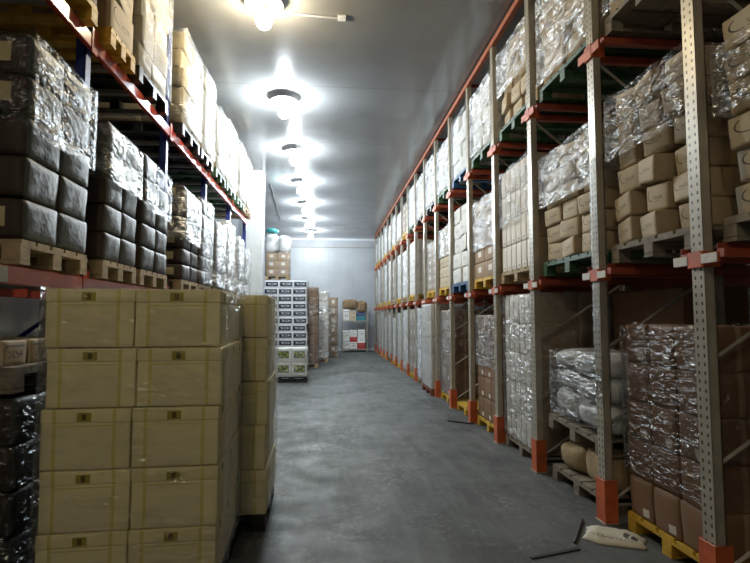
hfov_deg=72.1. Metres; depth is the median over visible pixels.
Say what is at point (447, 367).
carton
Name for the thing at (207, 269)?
carton
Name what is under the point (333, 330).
carton
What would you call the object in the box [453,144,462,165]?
carton
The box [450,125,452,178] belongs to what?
film
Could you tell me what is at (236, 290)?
carton
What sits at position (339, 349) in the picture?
baseboard
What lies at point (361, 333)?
storage box
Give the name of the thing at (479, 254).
carton
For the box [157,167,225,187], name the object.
pallet
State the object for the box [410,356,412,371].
carton
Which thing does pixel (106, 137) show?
carton
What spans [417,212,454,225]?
pallet
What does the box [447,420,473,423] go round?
wooden strip
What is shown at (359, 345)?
storage box
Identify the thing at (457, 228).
carton
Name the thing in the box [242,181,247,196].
carton
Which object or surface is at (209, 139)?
carton
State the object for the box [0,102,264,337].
wall
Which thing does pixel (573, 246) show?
carton
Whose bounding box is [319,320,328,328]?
carton
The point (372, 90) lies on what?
ceiling
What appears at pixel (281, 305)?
carton
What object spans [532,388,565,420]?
carton
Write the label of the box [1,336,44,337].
carton
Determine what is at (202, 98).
carton
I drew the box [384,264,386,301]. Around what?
film
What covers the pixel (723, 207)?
carton
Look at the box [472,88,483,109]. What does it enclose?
carton
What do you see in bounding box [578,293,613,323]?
carton
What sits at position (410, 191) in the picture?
film
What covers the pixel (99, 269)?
wooden pallet
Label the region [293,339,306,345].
carton
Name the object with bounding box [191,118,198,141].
carton
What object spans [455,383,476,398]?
carton
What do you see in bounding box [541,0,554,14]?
carton
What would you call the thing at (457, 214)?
carton
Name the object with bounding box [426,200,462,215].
pallet
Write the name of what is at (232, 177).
carton
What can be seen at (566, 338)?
carton
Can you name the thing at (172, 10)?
film
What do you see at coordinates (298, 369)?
box
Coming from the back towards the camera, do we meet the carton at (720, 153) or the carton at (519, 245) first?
the carton at (519, 245)
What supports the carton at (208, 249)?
on the carton at (207, 269)
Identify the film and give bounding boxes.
[29,286,244,562]
[88,129,142,200]
[92,101,97,154]
[94,68,203,136]
[166,190,201,248]
[169,6,173,89]
[210,210,213,285]
[210,221,226,288]
[213,86,216,157]
[216,220,234,291]
[226,122,228,172]
[234,236,244,292]
[236,137,237,190]
[244,249,250,294]
[245,154,246,198]
[251,167,252,207]
[275,297,278,441]
[318,291,328,357]
[375,244,376,263]
[378,237,379,260]
[378,270,379,302]
[381,312,382,350]
[384,226,386,254]
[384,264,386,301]
[388,315,389,355]
[392,215,394,245]
[396,212,400,240]
[396,264,397,297]
[397,314,399,362]
[402,251,406,296]
[402,310,406,366]
[408,186,413,227]
[409,310,409,368]
[416,174,422,218]
[417,308,422,377]
[425,155,476,208]
[426,245,427,288]
[436,137,466,195]
[438,223,454,258]
[440,312,441,388]
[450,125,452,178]
[469,74,554,158]
[472,191,501,252]
[475,316,476,361]
[495,14,534,100]
[498,175,500,230]
[502,296,505,430]
[535,0,663,89]
[538,122,622,209]
[549,349,626,409]
[588,156,606,249]
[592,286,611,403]
[601,0,606,18]
[603,105,608,161]
[620,323,749,465]
[710,52,732,117]
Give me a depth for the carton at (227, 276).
8.67 m
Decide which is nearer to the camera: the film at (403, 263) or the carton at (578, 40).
the carton at (578, 40)
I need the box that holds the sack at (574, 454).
[562,439,621,472]
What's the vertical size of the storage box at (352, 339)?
0.223 m
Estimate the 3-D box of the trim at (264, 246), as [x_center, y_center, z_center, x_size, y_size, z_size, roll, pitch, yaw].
[-2.511,-1.622,24.431,11.400,0.030,0.015,0,-4,-5]
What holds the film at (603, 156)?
attached to the rack at (700, 267)
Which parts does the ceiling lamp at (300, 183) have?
bulb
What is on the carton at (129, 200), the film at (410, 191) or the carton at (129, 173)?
the carton at (129, 173)
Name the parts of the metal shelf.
leg, leg, leg, leg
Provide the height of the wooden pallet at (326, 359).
0.140 m
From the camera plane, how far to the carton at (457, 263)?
8.79 m
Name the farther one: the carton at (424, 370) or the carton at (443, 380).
the carton at (424, 370)
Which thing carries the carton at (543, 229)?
on the carton at (543, 247)
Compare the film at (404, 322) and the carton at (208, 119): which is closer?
the carton at (208, 119)
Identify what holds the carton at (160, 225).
on the carton at (160, 240)
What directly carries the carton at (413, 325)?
on the carton at (413, 341)
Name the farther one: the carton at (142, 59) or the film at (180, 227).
the film at (180, 227)
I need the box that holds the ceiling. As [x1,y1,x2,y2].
[168,0,612,238]
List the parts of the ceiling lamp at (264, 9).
bulb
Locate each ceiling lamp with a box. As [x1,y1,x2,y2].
[245,0,282,29]
[271,96,296,118]
[284,148,303,164]
[293,180,308,193]
[299,202,311,213]
[303,218,313,227]
[306,230,315,238]
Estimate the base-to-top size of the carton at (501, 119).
0.202 m
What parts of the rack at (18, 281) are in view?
label plate, upright post, upright post, upright post, upright post, upright post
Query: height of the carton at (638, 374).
0.288 m
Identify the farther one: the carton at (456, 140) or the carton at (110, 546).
the carton at (456, 140)
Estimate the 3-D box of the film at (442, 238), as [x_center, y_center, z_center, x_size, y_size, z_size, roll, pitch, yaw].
[1.762,-0.762,9.871,0.913,0.576,1.031,0,-4,-5]
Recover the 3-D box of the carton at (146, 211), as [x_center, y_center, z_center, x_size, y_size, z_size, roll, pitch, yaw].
[-2.387,-0.644,4.904,0.503,0.227,0.404,0,-4,-5]
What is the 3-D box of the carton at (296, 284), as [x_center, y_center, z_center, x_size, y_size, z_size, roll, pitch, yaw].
[-2.130,0.088,14.796,0.406,0.206,0.406,0,-4,-5]
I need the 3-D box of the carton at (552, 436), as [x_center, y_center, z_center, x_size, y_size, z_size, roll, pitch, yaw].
[1.982,1.671,5.598,0.506,0.347,0.171,0,-4,-5]
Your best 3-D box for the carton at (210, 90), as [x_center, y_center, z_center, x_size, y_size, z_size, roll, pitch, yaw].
[-2.632,-2.784,7.466,0.486,0.231,0.333,0,-4,-5]
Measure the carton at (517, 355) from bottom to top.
0.346 m
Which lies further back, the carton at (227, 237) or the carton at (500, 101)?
the carton at (227, 237)
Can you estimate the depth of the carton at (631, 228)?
3.85 m
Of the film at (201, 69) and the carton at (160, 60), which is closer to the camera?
the carton at (160, 60)
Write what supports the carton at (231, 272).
on the carton
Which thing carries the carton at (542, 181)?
on the carton at (543, 229)
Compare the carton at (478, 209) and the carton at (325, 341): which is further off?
the carton at (325, 341)
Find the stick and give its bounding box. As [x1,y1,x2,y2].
[574,518,582,543]
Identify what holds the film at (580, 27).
on the pallet at (570, 78)
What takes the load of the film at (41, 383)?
on the pallet at (229, 550)
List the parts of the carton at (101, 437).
lid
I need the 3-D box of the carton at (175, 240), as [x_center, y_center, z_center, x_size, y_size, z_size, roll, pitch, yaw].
[-2.505,-0.478,6.198,0.502,0.196,0.399,0,-4,-5]
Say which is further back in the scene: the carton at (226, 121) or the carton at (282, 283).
the carton at (282, 283)
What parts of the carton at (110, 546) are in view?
lid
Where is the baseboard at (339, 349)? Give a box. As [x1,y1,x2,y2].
[337,348,373,350]
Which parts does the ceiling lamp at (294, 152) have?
bulb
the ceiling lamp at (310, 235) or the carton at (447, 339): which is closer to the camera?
the carton at (447, 339)
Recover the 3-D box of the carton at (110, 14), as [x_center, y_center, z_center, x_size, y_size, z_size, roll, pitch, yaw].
[-2.329,-2.116,4.254,0.488,0.305,0.484,0,-2,-4]
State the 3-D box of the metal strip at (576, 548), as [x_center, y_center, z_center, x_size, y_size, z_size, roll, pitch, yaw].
[1.219,1.835,3.479,0.400,0.008,0.030,1,-4,-21]
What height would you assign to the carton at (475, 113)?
0.201 m
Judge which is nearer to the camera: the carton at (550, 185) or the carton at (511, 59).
the carton at (550, 185)
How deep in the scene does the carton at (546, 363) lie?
5.55 m
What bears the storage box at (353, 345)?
on the metal shelf
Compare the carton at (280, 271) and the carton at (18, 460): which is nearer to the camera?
the carton at (18, 460)
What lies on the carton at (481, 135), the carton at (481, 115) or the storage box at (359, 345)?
the carton at (481, 115)
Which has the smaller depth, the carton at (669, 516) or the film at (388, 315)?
the carton at (669, 516)
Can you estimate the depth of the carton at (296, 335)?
14.50 m
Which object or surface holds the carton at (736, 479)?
on the carton at (737, 525)
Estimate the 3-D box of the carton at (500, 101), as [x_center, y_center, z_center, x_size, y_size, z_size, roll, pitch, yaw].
[1.790,-2.388,7.259,0.442,0.203,0.488,1,-4,-6]
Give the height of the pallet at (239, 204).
0.140 m
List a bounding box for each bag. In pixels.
[265,234,278,252]
[278,235,291,253]
[555,349,618,367]
[556,367,585,391]
[556,388,590,418]
[571,351,627,377]
[578,375,628,403]
[582,399,630,435]
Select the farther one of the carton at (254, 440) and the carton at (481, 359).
the carton at (481, 359)
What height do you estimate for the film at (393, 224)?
0.946 m
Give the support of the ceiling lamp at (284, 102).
hanging from the ceiling
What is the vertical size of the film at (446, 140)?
0.895 m
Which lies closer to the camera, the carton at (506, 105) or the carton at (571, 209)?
the carton at (571, 209)
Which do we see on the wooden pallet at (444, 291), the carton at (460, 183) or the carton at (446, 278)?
the carton at (446, 278)
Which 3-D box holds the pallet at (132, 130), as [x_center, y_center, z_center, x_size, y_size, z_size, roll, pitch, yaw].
[-2.786,-1.764,6.357,1.020,0.140,0.800,0,-4,-5]
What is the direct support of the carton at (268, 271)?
on the wooden pallet at (287, 278)
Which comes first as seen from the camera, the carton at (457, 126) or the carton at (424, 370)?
the carton at (457, 126)
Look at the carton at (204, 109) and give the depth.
7.14 m
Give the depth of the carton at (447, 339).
9.67 m
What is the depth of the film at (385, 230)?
19.71 m
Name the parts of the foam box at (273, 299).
lid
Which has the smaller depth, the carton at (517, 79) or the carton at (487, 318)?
the carton at (517, 79)
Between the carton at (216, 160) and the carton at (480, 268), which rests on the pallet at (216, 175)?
the carton at (216, 160)
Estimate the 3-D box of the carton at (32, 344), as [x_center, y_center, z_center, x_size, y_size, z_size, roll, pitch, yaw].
[-2.260,0.425,3.187,0.373,0.146,0.232,0,-4,-5]
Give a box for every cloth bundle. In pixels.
[342,299,357,309]
[357,301,366,312]
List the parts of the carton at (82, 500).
lid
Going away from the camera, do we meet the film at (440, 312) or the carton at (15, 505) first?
the carton at (15, 505)
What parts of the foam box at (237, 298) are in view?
lid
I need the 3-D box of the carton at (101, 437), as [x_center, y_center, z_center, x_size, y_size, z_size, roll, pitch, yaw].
[-1.589,0.864,2.938,0.464,0.322,0.316,1,-4,-8]
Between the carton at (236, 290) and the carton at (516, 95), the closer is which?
the carton at (516, 95)
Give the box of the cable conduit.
[288,12,345,21]
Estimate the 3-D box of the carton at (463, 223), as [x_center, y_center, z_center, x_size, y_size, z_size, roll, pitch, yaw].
[1.646,-0.893,8.386,0.430,0.265,0.477,1,-3,-6]
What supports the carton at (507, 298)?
on the carton at (507, 324)
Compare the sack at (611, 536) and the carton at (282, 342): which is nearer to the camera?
the sack at (611, 536)
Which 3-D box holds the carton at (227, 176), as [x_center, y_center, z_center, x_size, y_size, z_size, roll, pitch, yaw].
[-2.743,-1.800,8.838,0.489,0.278,0.384,0,-4,-4]
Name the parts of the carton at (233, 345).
lid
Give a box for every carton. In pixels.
[0,6,47,13]
[0,33,63,99]
[0,74,61,134]
[0,115,60,171]
[0,155,58,208]
[0,198,56,245]
[0,338,49,362]
[0,340,25,366]
[0,391,45,444]
[0,436,39,492]
[0,476,38,540]
[0,525,37,562]
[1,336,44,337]
[24,386,45,390]
[35,527,130,562]
[38,466,133,533]
[39,406,135,470]
[48,0,132,54]
[50,212,85,253]
[52,175,87,219]
[53,139,88,187]
[57,103,89,153]
[60,67,90,122]
[84,231,120,262]
[85,203,120,236]
[86,176,121,209]
[88,148,122,183]
[89,120,123,157]
[91,40,151,78]
[98,102,140,120]
[115,0,133,22]
[116,213,135,241]
[116,239,135,266]
[118,188,136,217]
[119,162,137,193]
[120,136,138,169]
[128,508,223,562]
[130,452,226,528]
[132,14,153,60]
[132,199,155,227]
[132,222,154,249]
[133,0,153,35]
[134,176,155,205]
[134,246,153,270]
[136,153,156,183]
[141,104,190,131]
[147,0,156,11]
[150,252,165,274]
[151,38,167,78]
[151,62,165,97]
[151,230,166,253]
[153,0,169,34]
[153,15,166,53]
[153,208,166,233]
[154,186,167,213]
[155,185,191,205]
[162,0,168,9]
[165,248,189,265]
[165,264,189,280]
[166,216,190,235]
[166,233,189,250]
[167,201,190,220]
[168,132,206,152]
[170,67,192,97]
[170,86,189,113]
[171,31,191,63]
[171,49,189,76]
[188,252,197,267]
[189,224,197,239]
[189,239,197,253]
[189,267,196,282]
[190,48,200,76]
[190,66,199,93]
[190,84,199,110]
[190,101,198,125]
[190,209,198,225]
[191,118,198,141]
[191,193,198,211]
[193,255,204,270]
[195,241,205,256]
[196,197,206,214]
[196,270,204,284]
[197,226,205,242]
[198,101,205,118]
[198,115,207,138]
[198,212,205,228]
[200,66,207,91]
[200,87,205,106]
[204,244,210,259]
[204,258,210,272]
[204,272,209,285]
[205,94,211,115]
[205,109,211,130]
[205,204,211,218]
[205,217,210,232]
[205,231,210,245]
[206,80,212,100]
[206,128,211,145]
[206,141,211,160]
[209,260,218,274]
[209,275,218,288]
[210,233,219,249]
[210,247,218,261]
[211,136,221,156]
[211,220,219,235]
[212,104,220,125]
[212,120,219,139]
[212,152,219,170]
[219,148,224,162]
[219,263,223,276]
[220,114,224,132]
[220,128,226,149]
[220,159,224,176]
[220,221,229,239]
[220,225,224,237]
[223,274,228,290]
[224,119,230,139]
[224,138,231,156]
[224,151,228,168]
[224,166,230,185]
[226,239,229,256]
[226,256,228,273]
[228,258,232,275]
[229,157,233,175]
[231,129,233,145]
[231,144,235,162]
[231,173,234,190]
[232,279,239,293]
[233,251,239,265]
[233,265,239,279]
[234,140,240,158]
[234,154,239,172]
[234,168,238,182]
[235,182,240,198]
[235,194,246,206]
[235,236,239,251]
[236,456,270,514]
[237,417,270,469]
[239,173,243,190]
[240,146,244,164]
[240,160,244,176]
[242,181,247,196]
[244,170,247,184]
[247,198,249,210]
[264,288,277,294]
[265,260,276,267]
[265,268,276,275]
[265,280,278,287]
[266,252,276,259]
[268,295,277,301]
[277,253,290,262]
[277,260,290,269]
[277,268,289,276]
[277,324,291,331]
[278,288,291,294]
[278,295,291,301]
[278,302,291,309]
[278,310,292,316]
[278,332,292,338]
[278,339,292,345]
[279,280,293,287]
[279,317,292,323]
[292,288,306,294]
[292,295,306,302]
[292,302,306,309]
[292,310,306,316]
[292,324,306,331]
[293,281,307,287]
[293,317,307,323]
[293,331,306,338]
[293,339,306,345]
[308,344,318,353]
[308,354,317,362]
[309,287,318,296]
[309,297,318,306]
[309,306,318,315]
[309,316,318,324]
[309,325,318,334]
[309,334,318,343]
[319,291,328,300]
[319,301,328,309]
[319,310,328,319]
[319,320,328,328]
[319,329,328,338]
[319,339,327,348]
[319,349,327,357]
[328,335,337,343]
[328,344,336,353]
[329,298,337,306]
[329,307,337,315]
[329,316,337,325]
[329,325,337,334]
[385,311,394,317]
[410,242,412,256]
[410,256,412,269]
[410,269,412,282]
[410,282,412,295]
[410,310,412,324]
[410,325,412,340]
[410,340,412,356]
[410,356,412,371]
[413,240,431,254]
[413,253,427,267]
[413,267,427,281]
[413,281,427,294]
[413,309,414,324]
[413,325,414,340]
[413,341,414,357]
[418,308,421,321]
[418,349,421,362]
[422,304,425,319]
[422,320,428,336]
[422,336,426,352]
[423,352,426,368]
[423,368,426,385]
[426,304,448,320]
[426,321,441,337]
[427,196,432,207]
[427,337,441,354]
[427,353,441,371]
[427,370,442,388]
[428,243,431,252]
[428,251,432,259]
[428,258,432,267]
[428,266,432,275]
[428,274,432,283]
[428,282,432,290]
[438,147,444,160]
[438,182,445,195]
[439,164,445,178]
[440,174,444,186]
[440,258,443,268]
[440,268,443,278]
[440,278,443,287]
[442,310,444,323]
[442,324,445,337]
[442,337,445,351]
[442,351,445,364]
[442,364,445,378]
[442,378,445,392]
[444,246,447,257]
[444,256,447,267]
[444,266,447,277]
[444,277,447,286]
[445,310,448,323]
[445,324,448,337]
[446,176,466,186]
[446,338,449,352]
[446,352,449,366]
[446,366,449,380]
[446,380,449,394]
[449,310,475,323]
[449,324,475,338]
[449,339,475,353]
[453,115,462,136]
[453,131,462,151]
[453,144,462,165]
[453,252,461,269]
[453,267,462,283]
[454,161,459,178]
[454,207,461,225]
[454,224,461,239]
[454,304,467,309]
[455,238,461,254]
[455,354,475,368]
[455,369,476,383]
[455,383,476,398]
[460,122,474,142]
[460,153,490,171]
[460,217,474,235]
[461,200,479,219]
[461,232,474,251]
[462,110,465,125]
[462,248,475,266]
[463,135,474,154]
[463,265,475,281]
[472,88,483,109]
[472,100,482,123]
[474,125,484,146]
[474,138,483,156]
[475,113,484,134]
[475,199,484,219]
[475,215,484,234]
[475,230,484,247]
[475,246,484,263]
[475,262,484,278]
[476,310,493,323]
[477,315,483,335]
[478,335,483,355]
[478,355,484,376]
[478,375,484,397]
[478,395,484,417]
[483,72,506,97]
[483,85,505,111]
[483,99,503,123]
[483,126,520,146]
[484,112,505,135]
[484,190,502,212]
[484,207,501,228]
[484,315,491,336]
[484,336,491,357]
[485,224,501,244]
[485,241,502,260]
[485,258,502,276]
[485,356,491,379]
[485,377,491,400]
[485,398,491,422]
[491,315,505,336]
[491,337,506,359]
[492,358,506,382]
[492,380,506,404]
[492,402,506,425]
[501,173,506,198]
[502,93,515,115]
[502,198,506,223]
[502,222,507,247]
[503,247,506,271]
[505,77,513,96]
[505,296,509,322]
[506,57,515,69]
[506,64,513,83]
[506,108,513,123]
[506,170,510,195]
[506,194,510,220]
[506,323,509,350]
[506,351,510,378]
[507,220,511,245]
[507,245,511,270]
[507,378,511,407]
[507,406,511,435]
[509,32,524,57]
[510,165,515,193]
[510,295,519,323]
[510,323,518,351]
[511,81,524,104]
[511,191,516,218]
[511,217,516,244]
[511,351,515,380]
[511,380,515,408]
[512,243,516,269]
[512,408,516,438]
[513,71,522,87]
[513,97,524,115]
[514,49,522,73]
[514,295,519,322]
[515,161,520,189]
[515,324,519,352]
[515,352,520,381]
[516,188,520,215]
[516,215,521,242]
[516,381,520,411]
[516,411,521,441]
[517,241,521,268]
[518,50,546,76]
[519,17,534,44]
[519,294,524,323]
[520,157,526,186]
[520,324,524,353]
[520,353,525,383]
[521,68,543,94]
[521,134,550,139]
[521,184,525,213]
[521,212,526,240]
[521,383,526,414]
[521,413,527,445]
[522,239,526,267]
[524,34,542,54]
[524,293,529,323]
[525,85,564,102]
[525,152,562,182]
[525,324,530,354]
[526,180,548,210]
[526,209,553,238]
[526,354,531,385]
[526,385,531,416]
[527,237,564,265]
[527,416,532,447]
[530,293,578,323]
[531,324,579,355]
[531,355,564,387]
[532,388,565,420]
[532,419,569,452]
[539,0,565,34]
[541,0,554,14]
[542,11,573,51]
[543,49,565,85]
[544,29,570,71]
[545,169,564,193]
[545,204,563,226]
[547,187,565,209]
[547,224,568,244]
[548,243,562,260]
[559,138,578,164]
[560,159,581,183]
[561,216,584,238]
[562,177,584,202]
[562,235,582,257]
[563,0,584,24]
[563,198,584,219]
[565,18,633,62]
[565,93,584,98]
[571,0,609,39]
[576,146,623,174]
[578,126,618,153]
[578,187,619,214]
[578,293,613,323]
[579,324,614,349]
[581,231,642,252]
[582,209,621,233]
[585,167,621,192]
[610,0,622,13]
[613,289,645,346]
[615,88,640,119]
[615,190,651,220]
[615,347,626,352]
[618,113,646,145]
[618,164,649,195]
[618,215,643,243]
[619,138,644,170]
[625,324,692,362]
[626,361,652,402]
[629,398,653,443]
[630,435,654,484]
[630,473,654,523]
[634,24,664,50]
[635,68,668,107]
[640,152,677,185]
[641,97,675,132]
[642,208,681,237]
[643,120,683,157]
[645,286,748,324]
[647,180,686,210]
[649,325,680,367]
[650,365,680,411]
[652,405,683,453]
[653,445,682,498]
[653,485,683,540]
[662,76,729,117]
[666,45,725,87]
[673,106,730,144]
[674,325,749,371]
[675,136,741,175]
[675,166,747,203]
[677,369,749,419]
[679,413,749,466]
[681,196,737,227]
[681,456,749,514]
[682,500,749,562]
[723,3,749,52]
[725,40,749,87]
[729,77,749,116]
[729,109,749,149]
[737,182,749,213]
[738,148,749,181]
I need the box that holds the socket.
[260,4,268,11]
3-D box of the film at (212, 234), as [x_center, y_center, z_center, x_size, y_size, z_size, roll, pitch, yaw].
[-2.837,-0.546,7.145,1.040,1.170,0.731,0,-4,-5]
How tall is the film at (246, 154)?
1.093 m
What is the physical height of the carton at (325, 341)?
0.338 m
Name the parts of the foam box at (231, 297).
lid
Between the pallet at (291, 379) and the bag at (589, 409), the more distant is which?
the pallet at (291, 379)
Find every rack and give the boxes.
[0,0,247,336]
[374,0,749,562]
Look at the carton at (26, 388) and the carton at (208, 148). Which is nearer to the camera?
the carton at (26, 388)
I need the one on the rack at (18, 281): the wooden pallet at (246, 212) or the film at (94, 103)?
the wooden pallet at (246, 212)
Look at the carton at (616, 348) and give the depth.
5.29 m
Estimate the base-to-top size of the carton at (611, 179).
0.201 m
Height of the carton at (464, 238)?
0.272 m
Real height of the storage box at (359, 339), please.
0.283 m
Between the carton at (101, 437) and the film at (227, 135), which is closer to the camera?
the carton at (101, 437)
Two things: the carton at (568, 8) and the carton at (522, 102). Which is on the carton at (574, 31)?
the carton at (568, 8)
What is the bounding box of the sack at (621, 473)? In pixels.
[585,443,630,493]
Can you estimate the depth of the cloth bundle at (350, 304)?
23.17 m
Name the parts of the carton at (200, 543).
lid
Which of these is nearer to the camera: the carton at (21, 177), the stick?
the carton at (21, 177)
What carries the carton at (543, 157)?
on the carton at (542, 181)
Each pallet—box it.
[0,0,97,26]
[0,23,134,73]
[0,239,86,274]
[0,361,43,393]
[22,259,135,283]
[59,61,167,115]
[103,120,199,154]
[131,269,166,288]
[136,146,212,171]
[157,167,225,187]
[167,279,197,289]
[167,284,210,289]
[185,182,235,199]
[207,196,243,210]
[212,205,250,218]
[222,520,236,562]
[235,485,273,531]
[265,276,289,280]
[276,374,307,382]
[308,361,318,367]
[318,358,327,362]
[397,238,434,245]
[403,231,439,239]
[409,222,448,233]
[409,294,427,300]
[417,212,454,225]
[422,383,434,395]
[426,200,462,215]
[428,289,439,297]
[438,185,501,203]
[439,286,448,295]
[441,391,477,402]
[452,165,512,189]
[452,281,492,292]
[457,401,478,415]
[471,138,559,169]
[474,274,529,288]
[477,415,506,431]
[499,100,613,143]
[501,265,589,283]
[506,433,564,467]
[539,41,680,105]
[543,250,672,276]
[549,412,630,457]
[552,463,631,514]
[604,0,749,41]
[612,226,746,264]
[628,510,749,562]
[722,212,749,242]
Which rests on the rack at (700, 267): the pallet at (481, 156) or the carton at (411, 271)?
the pallet at (481, 156)
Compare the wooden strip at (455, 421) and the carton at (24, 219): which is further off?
the wooden strip at (455, 421)
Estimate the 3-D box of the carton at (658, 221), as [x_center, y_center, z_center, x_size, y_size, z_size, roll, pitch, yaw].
[2.154,-0.404,3.644,0.439,0.206,0.270,0,-4,6]
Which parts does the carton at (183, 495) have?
lid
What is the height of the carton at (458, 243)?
0.271 m
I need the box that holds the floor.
[230,350,697,562]
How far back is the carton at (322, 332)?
18.03 m
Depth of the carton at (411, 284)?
13.64 m
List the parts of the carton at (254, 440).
lid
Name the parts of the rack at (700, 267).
upright post, upright post, upright post, upright post, upright post, upright post, upright post, upright post, upright post, upright post, rail, upright post, rail, rail, upright post, rail, rail, rail, rail, upright post, rail, rail, upright post, rail, rail, rail, rail, post, rail, rail, upright post, rail, rail, rail, upright post, rail, post, rail, rail, rail, label plate, label plate, upright post, post, rail, rail, rail, rail, rail, rail, label plate, upright post, label plate, post, rail, post, rail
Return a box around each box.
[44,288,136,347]
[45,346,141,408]
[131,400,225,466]
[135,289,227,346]
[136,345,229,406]
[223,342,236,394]
[227,292,234,342]
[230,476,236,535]
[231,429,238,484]
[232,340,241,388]
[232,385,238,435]
[233,295,239,340]
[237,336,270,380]
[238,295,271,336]
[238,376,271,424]
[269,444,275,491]
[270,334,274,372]
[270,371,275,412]
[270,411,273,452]
[271,297,275,334]
[275,347,292,361]
[275,362,290,376]
[291,347,307,361]
[291,361,307,376]
[343,309,348,319]
[343,331,349,338]
[343,339,349,348]
[350,315,355,320]
[350,330,356,336]
[350,337,356,341]
[350,342,356,348]
[356,316,364,320]
[357,336,364,342]
[357,343,364,348]
[358,330,364,336]
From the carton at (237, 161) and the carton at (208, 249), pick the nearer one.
the carton at (208, 249)
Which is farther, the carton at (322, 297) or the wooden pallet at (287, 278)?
the carton at (322, 297)
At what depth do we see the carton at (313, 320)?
16.15 m
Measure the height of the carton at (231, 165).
0.284 m
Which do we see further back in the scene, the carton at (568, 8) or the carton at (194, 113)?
the carton at (194, 113)
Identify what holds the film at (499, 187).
attached to the carton at (503, 178)
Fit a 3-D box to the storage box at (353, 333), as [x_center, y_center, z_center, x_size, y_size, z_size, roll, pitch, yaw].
[-0.979,2.358,23.323,0.311,0.301,0.414,0,-4,-5]
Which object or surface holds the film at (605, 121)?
attached to the carton at (675, 73)
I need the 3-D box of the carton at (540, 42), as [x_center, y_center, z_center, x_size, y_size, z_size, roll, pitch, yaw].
[1.966,-2.700,5.979,0.439,0.203,0.321,0,-4,-2]
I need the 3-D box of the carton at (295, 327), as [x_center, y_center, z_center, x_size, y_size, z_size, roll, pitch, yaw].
[-2.162,1.325,14.709,0.406,0.206,0.406,0,-4,-5]
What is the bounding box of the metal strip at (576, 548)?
[529,547,580,559]
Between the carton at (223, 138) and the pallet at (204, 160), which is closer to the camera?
the pallet at (204, 160)
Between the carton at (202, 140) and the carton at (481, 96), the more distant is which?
the carton at (481, 96)
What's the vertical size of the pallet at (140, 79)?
0.140 m
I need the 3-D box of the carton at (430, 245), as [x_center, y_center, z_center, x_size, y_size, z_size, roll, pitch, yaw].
[1.416,-0.747,11.323,0.427,0.176,0.493,0,-4,-5]
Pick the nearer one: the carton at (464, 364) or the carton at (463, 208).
the carton at (463, 208)
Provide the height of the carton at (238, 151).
0.286 m
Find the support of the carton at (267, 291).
on the carton at (274, 296)
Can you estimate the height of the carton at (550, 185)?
0.195 m
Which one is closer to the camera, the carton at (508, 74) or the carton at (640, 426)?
the carton at (640, 426)
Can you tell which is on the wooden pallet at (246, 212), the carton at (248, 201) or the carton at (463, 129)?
the carton at (248, 201)
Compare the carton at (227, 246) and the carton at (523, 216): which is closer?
the carton at (523, 216)
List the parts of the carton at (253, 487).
lid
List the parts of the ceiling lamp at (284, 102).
bulb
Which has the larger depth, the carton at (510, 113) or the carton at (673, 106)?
the carton at (510, 113)
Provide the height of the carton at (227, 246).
0.296 m
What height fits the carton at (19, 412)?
0.261 m
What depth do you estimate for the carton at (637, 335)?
3.79 m
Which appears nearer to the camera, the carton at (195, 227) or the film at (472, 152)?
the carton at (195, 227)
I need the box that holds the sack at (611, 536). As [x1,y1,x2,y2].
[582,524,647,549]
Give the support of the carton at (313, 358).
on the wooden pallet at (316, 364)
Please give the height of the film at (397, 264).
1.348 m
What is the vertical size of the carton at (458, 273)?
0.271 m
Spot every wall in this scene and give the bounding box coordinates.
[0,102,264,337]
[264,240,413,347]
[474,124,749,323]
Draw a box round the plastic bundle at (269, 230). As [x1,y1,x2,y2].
[266,228,278,234]
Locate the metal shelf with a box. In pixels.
[341,305,367,351]
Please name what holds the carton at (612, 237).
on the pallet at (572, 263)
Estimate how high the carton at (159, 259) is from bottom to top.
0.227 m
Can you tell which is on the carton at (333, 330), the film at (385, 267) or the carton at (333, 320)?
the carton at (333, 320)
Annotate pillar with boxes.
[246,170,263,294]
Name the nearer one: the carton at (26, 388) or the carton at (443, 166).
the carton at (26, 388)
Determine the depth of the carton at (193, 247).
6.54 m
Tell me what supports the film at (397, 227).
on the wooden pallet at (398, 242)
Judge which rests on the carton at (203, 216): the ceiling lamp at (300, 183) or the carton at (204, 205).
the carton at (204, 205)
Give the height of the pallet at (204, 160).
0.140 m
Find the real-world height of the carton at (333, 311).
0.369 m
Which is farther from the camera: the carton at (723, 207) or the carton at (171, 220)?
the carton at (171, 220)
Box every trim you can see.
[264,237,376,240]
[264,246,365,247]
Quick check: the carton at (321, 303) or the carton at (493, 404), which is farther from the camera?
the carton at (321, 303)
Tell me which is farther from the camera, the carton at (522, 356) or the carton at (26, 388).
the carton at (522, 356)
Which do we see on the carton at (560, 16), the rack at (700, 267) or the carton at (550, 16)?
the carton at (550, 16)

